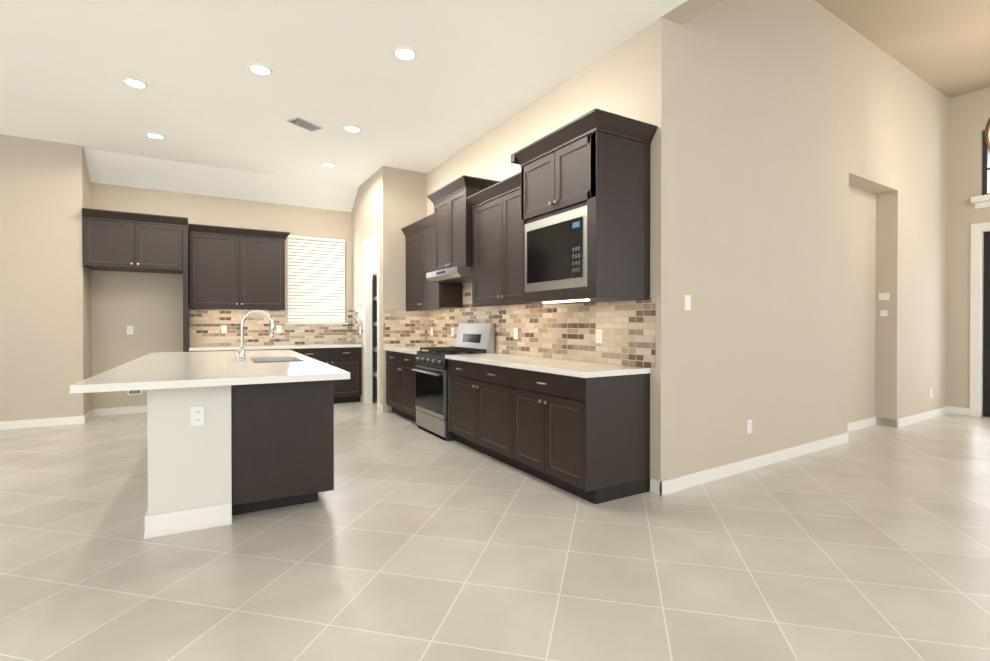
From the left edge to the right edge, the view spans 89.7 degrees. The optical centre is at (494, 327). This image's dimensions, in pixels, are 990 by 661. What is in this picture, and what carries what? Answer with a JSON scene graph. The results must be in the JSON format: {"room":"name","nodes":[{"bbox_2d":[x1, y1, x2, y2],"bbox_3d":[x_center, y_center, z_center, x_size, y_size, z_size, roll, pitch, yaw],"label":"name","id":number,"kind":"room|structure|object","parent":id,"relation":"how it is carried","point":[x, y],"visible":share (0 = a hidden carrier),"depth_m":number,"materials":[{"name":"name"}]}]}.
{"room":"kitchen","nodes":[
{"label":"kitchen","id":0,"kind":"room"},
{"bbox_2d":[0,134,91,421],"bbox_3d":[-7.628,-0.572,5.139,5.380,3.550,0.750,0,0,-31],"label":"wall","id":1,"kind":"structure","parent":0,"point":[45,302],"depth_m":6.00,"materials":[{"name":"beige paint"}]},
{"bbox_2d":[0,415,85,429],"bbox_3d":[-7.427,1.155,4.825,5.394,0.100,0.014,0,0,-31],"label":"baseboard","id":2,"kind":"structure","parent":1,"relation":"attached to","point":[46,422],"depth_m":5.99,"materials":[{"name":"white wood"}]},
{"bbox_2d":[85,409,93,421],"bbox_3d":[-5.252,1.145,6.430,0.017,0.100,0.480,0,0,-31],"label":"baseboard","id":3,"kind":"structure","parent":1,"relation":"attached to","point":[90,414],"depth_m":6.50,"materials":[{"name":"white wood"}]},
{"bbox_2d":[94,405,146,416],"bbox_3d":[-4.946,1.141,6.932,1.050,0.100,0.014,0,0,-31],"label":"baseboard","id":4,"kind":"structure","parent":1,"relation":"attached to","point":[133,409],"depth_m":6.82,"materials":[{"name":"white wood"}]},
{"bbox_2d":[84,148,358,211],"bbox_3d":[-3.514,-2.128,7.505,4.120,0.370,0.450,0,0,-31],"label":"ceiling","id":5,"kind":"structure","parent":0,"point":[113,168],"depth_m":7.18,"materials":[{"name":"white paint"}]},
{"bbox_2d":[91,183,376,408],"bbox_3d":[-3.766,-0.589,7.744,4.320,3.550,0.200,0,0,-31],"label":"wall","id":6,"kind":"structure","parent":0,"point":[148,307],"depth_m":7.04,"materials":[{"name":"beige paint"}]},
{"bbox_2d":[127,326,132,333],"bbox_3d":[-5.038,0.036,6.874,0.072,0.116,0.008,0,0,-31],"label":"outlet","id":7,"kind":"object","parent":6,"relation":"attached to","point":[129,329],"visible":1,"depth_m":6.87,"materials":[{"name":"white plastic"}]},
{"bbox_2d":[128,390,141,394],"bbox_3d":[-4.989,0.852,6.895,0.160,0.160,0.030,0,0,-31],"label":"outlet box","id":8,"kind":"object","parent":6,"relation":"attached to","point":[134,392],"visible":0.31,"depth_m":6.91,"materials":[{"name":"white plastic"}]},
{"bbox_2d":[189,224,289,309],"bbox_3d":[-3.768,-0.853,7.392,1.312,1.178,0.393,0,0,-31],"label":"upper cabinet","id":9,"kind":"object","parent":6,"relation":"attached to","point":[237,268],"visible":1,"depth_m":7.24,"materials":[{"name":"brown wood"}]},
{"bbox_2d":[190,309,349,345],"bbox_3d":[-3.427,-0.012,7.826,2.336,0.561,0.008,0,0,-31],"label":"tile backsplash","id":10,"kind":"structure","parent":6,"relation":"attached to","point":[205,324],"depth_m":7.66,"materials":[{"name":"tile"}]},
{"bbox_2d":[221,326,226,332],"bbox_3d":[-4.053,0.028,7.447,0.072,0.116,0.008,0,0,-31],"label":"electrical outlet","id":11,"kind":"object","parent":10,"relation":"attached to","point":[223,329],"visible":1,"depth_m":7.45,"materials":[{"name":"white plastic"}]},
{"bbox_2d":[276,325,280,332],"bbox_3d":[-3.398,0.025,7.834,0.072,0.116,0.008,0,0,-31],"label":"electrical outlet","id":12,"kind":"object","parent":10,"relation":"attached to","point":[278,328],"visible":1,"depth_m":7.83,"materials":[{"name":"white plastic"}]},
{"bbox_2d":[286,323,347,323],"bbox_3d":[-2.912,-0.064,8.171,0.960,0.024,0.120,0,0,-31],"label":"window sill","id":13,"kind":"structure","parent":6,"relation":"attached to","point":[316,323],"depth_m":8.11,"materials":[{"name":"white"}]},
{"bbox_2d":[0,0,686,186],"bbox_3d":[-2.554,-2.279,0.897,9.805,0.120,13.200,0,0,-31],"label":"ceiling","id":14,"kind":"structure","parent":0,"point":[472,71],"depth_m":4.38,"materials":[{"name":"white paint"}]},
{"bbox_2d":[122,77,147,88],"bbox_3d":[-3.295,-2.239,4.560,0.194,0.024,0.194,0,0,-31],"label":"recessed light","id":15,"kind":"object","parent":14,"relation":"in","point":[135,83],"visible":0.96,"depth_m":4.55,"materials":[{"name":"white plastic"}]},
{"bbox_2d":[145,132,164,139],"bbox_3d":[-3.982,-2.248,5.839,0.194,0.024,0.194,0,0,-31],"label":"recessed light","id":16,"kind":"object","parent":14,"relation":"in","point":[154,135],"visible":0.96,"depth_m":5.82,"materials":[{"name":"white"}]},
{"bbox_2d":[248,63,271,75],"bbox_3d":[-2.036,-2.237,4.317,0.194,0.024,0.194,0,0,-31],"label":"recessed light","id":17,"kind":"object","parent":14,"relation":"in","point":[260,69],"visible":0.98,"depth_m":4.31,"materials":[{"name":"white"}]},
{"bbox_2d":[286,117,322,131],"bbox_3d":[-2.102,-2.243,5.510,0.180,0.012,0.340,0,0,29],"label":"ceiling vent","id":18,"kind":"object","parent":14,"relation":"in","point":[304,124],"visible":1,"depth_m":5.49,"materials":[{"name":"grey metal"}]},
{"bbox_2d":[321,162,335,166],"bbox_3d":[-2.298,-2.255,6.881,0.194,0.024,0.194,0,0,-31],"label":"recessed light","id":19,"kind":"object","parent":14,"relation":"in","point":[328,164],"visible":0.96,"depth_m":6.88,"materials":[{"name":"white"}]},
{"bbox_2d":[343,125,360,132],"bbox_3d":[-1.613,-2.246,5.625,0.194,0.024,0.194,0,0,-31],"label":"recessed light","id":20,"kind":"object","parent":14,"relation":"in","point":[352,128],"visible":0.96,"depth_m":5.62,"materials":[{"name":"white"}]},
{"bbox_2d":[393,47,416,60],"bbox_3d":[-0.736,-2.236,4.064,0.194,0.024,0.194,0,0,-31],"label":"recessed light","id":21,"kind":"object","parent":14,"relation":"in","point":[405,53],"visible":0.98,"depth_m":4.06,"materials":[{"name":"white plastic"}]},
{"bbox_2d":[352,166,426,411],"bbox_3d":[-1.712,-0.540,7.866,0.659,3.450,1.679,0,0,-31],"label":"wall","id":22,"kind":"structure","parent":0,"point":[390,203],"depth_m":7.12,"materials":[{"name":"beige paint"}]},
{"bbox_2d":[350,309,362,344],"bbox_3d":[-2.245,-0.014,8.095,0.026,0.561,0.730,0,0,-31],"label":"tile backsplash","id":23,"kind":"structure","parent":22,"relation":"attached to","point":[356,316],"depth_m":8.14,"materials":[{"name":"tile"}]},
{"bbox_2d":[363,232,379,410],"bbox_3d":[-1.807,-0.085,7.465,0.115,2.545,0.790,0,0,-31],"label":"door frame","id":24,"kind":"structure","parent":22,"relation":"attached to","point":[371,241],"depth_m":7.71,"materials":[{"name":"white wood"}]},
{"bbox_2d":[372,368,376,376],"bbox_3d":[-1.670,0.744,7.958,0.496,0.060,1.572,0,0,-31],"label":"shelf","id":25,"kind":"object","parent":22,"relation":"attached to","point":[374,372],"visible":0.21,"depth_m":7.96,"materials":[{"name":"white"}]},
{"bbox_2d":[372,345,376,351],"bbox_3d":[-1.670,0.344,7.955,0.496,0.060,1.572,0,0,-31],"label":"shelf","id":26,"kind":"object","parent":22,"relation":"attached to","point":[374,347],"visible":0.21,"depth_m":7.91,"materials":[{"name":"white"}]},
{"bbox_2d":[0,395,989,660],"bbox_3d":[0.922,1.277,3.093,18.000,0.120,13.400,0,0,-31],"label":"floor","id":27,"kind":"structure","parent":0,"point":[406,539],"depth_m":2.61,"materials":[{"name":"tile"}]},
{"bbox_2d":[82,208,188,351],"bbox_3d":[-4.746,-0.137,6.662,1.104,2.660,0.663,0,0,-31],"label":"tall cabinet","id":28,"kind":"object","parent":27,"relation":"on","point":[128,241],"visible":0.98,"depth_m":6.44,"materials":[{"name":"brown wood"}]},
{"bbox_2d":[144,382,333,538],"bbox_3d":[-2.203,0.764,4.350,1.104,0.888,2.788,0,0,-29],"label":"kitchen island","id":29,"kind":"object","parent":27,"relation":"on","point":[262,438],"depth_m":3.12,"materials":[{"name":"white"}]},
{"bbox_2d":[190,406,204,425],"bbox_3d":[-1.792,0.532,3.001,0.072,0.116,0.008,0,0,-29],"label":"outlet","id":30,"kind":"object","parent":29,"relation":"attached to","point":[197,415],"visible":1,"depth_m":3.00,"materials":[{"name":"white plastic"}]},
{"bbox_2d":[70,350,349,393],"bbox_3d":[-2.312,0.300,4.270,1.386,0.042,3.280,0,0,-29],"label":"island countertop","id":31,"kind":"structure","parent":29,"relation":"on","point":[174,370],"depth_m":3.24,"materials":[{"name":"white stone"}]},
{"bbox_2d":[235,350,239,358],"bbox_3d":[-2.278,0.236,4.447,0.078,0.081,0.044,0,0,-29],"label":"soap dispenser","id":32,"kind":"object","parent":31,"relation":"on","point":[237,354],"visible":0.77,"depth_m":4.43,"materials":[{"name":"silver metal"}]},
{"bbox_2d":[239,310,273,359],"bbox_3d":[-2.042,0.062,4.270,0.280,0.431,0.096,0,0,-29],"label":"faucet","id":33,"kind":"object","parent":31,"relation":"on","point":[243,344],"visible":1,"depth_m":4.24,"materials":[{"name":"silver metal"}]},
{"bbox_2d":[293,347,332,365],"bbox_3d":[-2.953,0.748,7.754,0.722,0.876,0.617,0,0,-31],"label":"base cabinet","id":34,"kind":"object","parent":27,"relation":"on","point":[323,354],"depth_m":7.56,"materials":[{"name":"black wood"}]},
{"bbox_2d":[333,347,361,403],"bbox_3d":[-2.508,0.747,8.018,0.558,0.876,0.617,0,0,-31],"label":"base cabinet","id":35,"kind":"object","parent":27,"relation":"on","point":[346,357],"depth_m":7.81,"materials":[{"name":"black wood"}]},
{"bbox_2d":[189,343,360,350],"bbox_3d":[-3.265,0.292,7.551,2.334,0.040,0.645,0,0,-31],"label":"countertop","id":36,"kind":"structure","parent":35,"relation":"on","point":[251,347],"depth_m":7.25,"materials":[{"name":"white stone"}]},
{"bbox_2d":[384,346,431,421],"bbox_3d":[-0.979,0.736,6.638,0.653,0.915,1.192,0,0,-31],"label":"base cabinet","id":37,"kind":"object","parent":27,"relation":"on","point":[400,385],"visible":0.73,"depth_m":6.49,"materials":[{"name":"black wood"}]},
{"bbox_2d":[412,324,494,440],"bbox_3d":[-0.505,0.577,5.742,0.683,1.245,0.808,0,0,-31],"label":"range","id":38,"kind":"object","parent":27,"relation":"on","point":[431,369],"visible":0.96,"depth_m":5.58,"materials":[{"name":"silver metal"}]},
{"bbox_2d":[445,353,650,503],"bbox_3d":[0.310,0.750,4.458,0.653,0.915,2.209,0,0,-31],"label":"base cabinet","id":39,"kind":"object","parent":27,"relation":"on","point":[580,429],"visible":1,"depth_m":3.68,"materials":[{"name":"black wood"}]},
{"bbox_2d":[427,17,679,480],"bbox_3d":[-0.293,-1.035,6.309,0.200,4.460,6.200,0,0,-31],"label":"wall","id":40,"kind":"structure","parent":0,"point":[636,76],"depth_m":3.68,"materials":[{"name":"beige paint"}]},
{"bbox_2d":[383,309,425,346],"bbox_3d":[-1.291,0.008,7.138,0.628,0.531,0.007,0,0,-31],"label":"tile backsplash","id":41,"kind":"structure","parent":40,"relation":"attached to","point":[401,328],"depth_m":7.12,"materials":[{"name":"tile"}]},
{"bbox_2d":[401,213,462,310],"bbox_3d":[-0.874,-0.818,6.704,0.393,1.178,1.165,0,0,-31],"label":"upper cabinet","id":42,"kind":"object","parent":40,"relation":"attached to","point":[423,292],"visible":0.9,"depth_m":6.56,"materials":[{"name":"brown wood"}]},
{"bbox_2d":[427,175,499,270],"bbox_3d":[-0.387,-1.140,5.811,0.463,0.953,0.988,0,0,-31],"label":"upper cabinet","id":43,"kind":"object","parent":40,"relation":"attached to","point":[452,227],"visible":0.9,"depth_m":5.60,"materials":[{"name":"brown wood"}]},
{"bbox_2d":[426,266,471,282],"bbox_3d":[-0.408,-0.604,5.803,0.489,0.110,0.848,0,0,-31],"label":"range hood","id":44,"kind":"object","parent":43,"relation":"attached to","point":[459,274],"visible":0.77,"depth_m":5.60,"materials":[{"name":"silver metal"}]},
{"bbox_2d":[467,172,532,306],"bbox_3d":[0.182,-0.806,4.919,0.393,1.178,1.256,0,0,-31],"label":"upper cabinet","id":45,"kind":"object","parent":40,"relation":"attached to","point":[496,244],"visible":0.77,"depth_m":4.94,"materials":[{"name":"brown wood"}]},
{"bbox_2d":[426,282,655,367],"bbox_3d":[0.083,-0.187,5.474,0.008,0.943,4.269,0,0,-31],"label":"tile backsplash","id":46,"kind":"structure","parent":40,"relation":"attached to","point":[560,331],"depth_m":4.53,"materials":[{"name":"tile"}]},
{"bbox_2d":[514,328,517,338],"bbox_3d":[0.216,0.065,5.235,0.008,0.116,0.072,0,0,-31],"label":"electrical outlet","id":47,"kind":"object","parent":46,"relation":"attached to","point":[515,333],"visible":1,"depth_m":5.22,"materials":[{"name":"white plastic"}]},
{"bbox_2d":[596,329,601,342],"bbox_3d":[0.863,0.072,4.142,0.008,0.116,0.072,0,0,-31],"label":"electrical outlet","id":48,"kind":"object","parent":46,"relation":"attached to","point":[598,335],"visible":1,"depth_m":4.14,"materials":[{"name":"white plastic"}]},
{"bbox_2d":[511,108,657,303],"bbox_3d":[0.656,-0.830,3.921,0.593,1.267,1.056,0,0,-31],"label":"upper cabinet","id":49,"kind":"object","parent":40,"relation":"attached to","point":[596,161],"visible":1,"depth_m":3.57,"materials":[{"name":"brown wood"}]},
{"bbox_2d":[524,205,586,292],"bbox_3d":[0.638,-0.577,3.946,0.466,0.569,0.787,0,0,-31],"label":"microwave","id":50,"kind":"object","parent":49,"relation":"in","point":[555,252],"visible":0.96,"depth_m":3.78,"materials":[{"name":"silver metal"}]},
{"bbox_2d":[662,0,721,24],"bbox_3d":[3.195,-2.723,0.702,0.505,1.010,7.002,0,0,-31],"label":"header beam","id":51,"kind":"structure","parent":0,"point":[686,11],"depth_m":3.51,"materials":[{"name":"beige paint"}]},
{"bbox_2d":[679,0,948,476],"bbox_3d":[3.807,-1.030,5.559,6.134,4.460,0.716,0,0,-31],"label":"wall","id":52,"kind":"structure","parent":0,"point":[814,163],"depth_m":4.69,"materials":[{"name":"beige paint"}]},
{"bbox_2d":[684,295,690,309],"bbox_3d":[1.453,-0.188,3.755,0.072,0.116,0.013,0,0,-31],"label":"light switch","id":53,"kind":"object","parent":52,"relation":"attached to","point":[687,302],"visible":1,"depth_m":3.75,"materials":[{"name":"white plastic"}]},
{"bbox_2d":[747,419,751,433],"bbox_3d":[2.156,0.839,4.222,0.072,0.116,0.010,0,0,-31],"label":"outlet","id":54,"kind":"object","parent":52,"relation":"attached to","point":[749,426],"visible":1,"depth_m":4.22,"materials":[{"name":"white plastic"}]},
{"bbox_2d":[680,431,849,489],"bbox_3d":[2.543,1.158,4.472,2.798,0.100,0.136,0,0,-31],"label":"baseboard","id":55,"kind":"structure","parent":52,"relation":"attached to","point":[710,474],"depth_m":4.28,"materials":[{"name":"white wood"}]},
{"bbox_2d":[880,310,887,315],"bbox_3d":[4.727,-0.173,6.052,0.009,0.070,0.070,0,0,-31],"label":"light switch","id":56,"kind":"object","parent":52,"relation":"attached to","point":[883,312],"visible":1,"depth_m":6.05,"materials":[{"name":"white plastic"}]},
{"bbox_2d":[879,293,889,299],"bbox_3d":[4.727,-0.378,6.051,0.010,0.085,0.110,0,0,-31],"label":"thermostat","id":57,"kind":"object","parent":52,"relation":"attached to","point":[884,296],"visible":1,"depth_m":6.04,"materials":[{"name":"white plastic"}]},
{"bbox_2d":[848,406,957,430],"bbox_3d":[4.945,1.146,6.157,3.102,0.100,0.236,0,0,-31],"label":"baseboard","id":58,"kind":"structure","parent":52,"relation":"attached to","point":[901,422],"depth_m":6.12,"materials":[{"name":"white wood"}]},
{"bbox_2d":[814,0,989,97],"bbox_3d":[5.781,-3.200,2.564,6.483,0.120,7.562,0,0,-31],"label":"ceiling","id":59,"kind":"structure","parent":0,"point":[942,47],"depth_m":5.37,"materials":[{"name":"paint"}]},
{"bbox_2d":[985,118,989,149],"bbox_3d":[5.277,-2.378,4.937,0.593,1.556,0.381,0,0,-19],"label":"chandelier","id":60,"kind":"object","parent":59,"relation":"hanging from","point":[987,133],"visible":1,"depth_m":5.01,"materials":[{"name":"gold metal"}]},
{"bbox_2d":[947,87,989,407],"bbox_3d":[8.288,-1.020,4.034,0.525,4.460,7.003,0,0,-31],"label":"wall","id":61,"kind":"structure","parent":0,"point":[969,115],"depth_m":6.78,"materials":[{"name":"beige paint"}]},
{"bbox_2d":[970,222,989,416],"bbox_3d":[6.913,-0.093,6.114,0.282,2.580,1.546,0,0,-31],"label":"door frame","id":62,"kind":"structure","parent":61,"relation":"attached to","point":[978,230],"depth_m":6.65,"materials":[{"name":"white wood"}]},
{"bbox_2d":[971,194,989,208],"bbox_3d":[6.820,-1.658,6.043,0.226,0.150,1.520,0,0,-31],"label":"sill ledge","id":63,"kind":"object","parent":61,"relation":"attached to","point":[982,201],"visible":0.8,"depth_m":6.58,"materials":[{"name":"white"}]},
{"bbox_2d":[982,131,989,194],"bbox_3d":[6.916,-2.178,6.102,0.110,0.884,1.370,0,0,-31],"label":"transom window","id":64,"kind":"structure","parent":61,"relation":"in","point":[986,174],"depth_m":6.64,"materials":[{"name":"brown metal"}]},
{"bbox_2d":[983,232,989,416],"bbox_3d":[6.786,-0.043,6.271,0.110,2.454,0.928,0,0,-31],"label":"front door","id":65,"kind":"structure","parent":61,"relation":"in","point":[986,363],"depth_m":6.63,"materials":[{"name":"black"}]},
{"bbox_3d":[-2.958,-0.782,8.243,0.916,1.406,0.060,0,0,-31],"label":"window","id":66,"kind":"structure","parent":0,"visible":0},
{"bbox_2d":[287,234,345,322],"bbox_3d":[-2.919,-0.782,8.177,0.908,1.402,0.063,0,0,-31],"label":"window blind","id":67,"kind":"object","parent":66,"relation":"attached to","point":[316,279],"visible":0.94,"depth_m":8.16,"materials":[{"name":"white plastic"}]}
]}

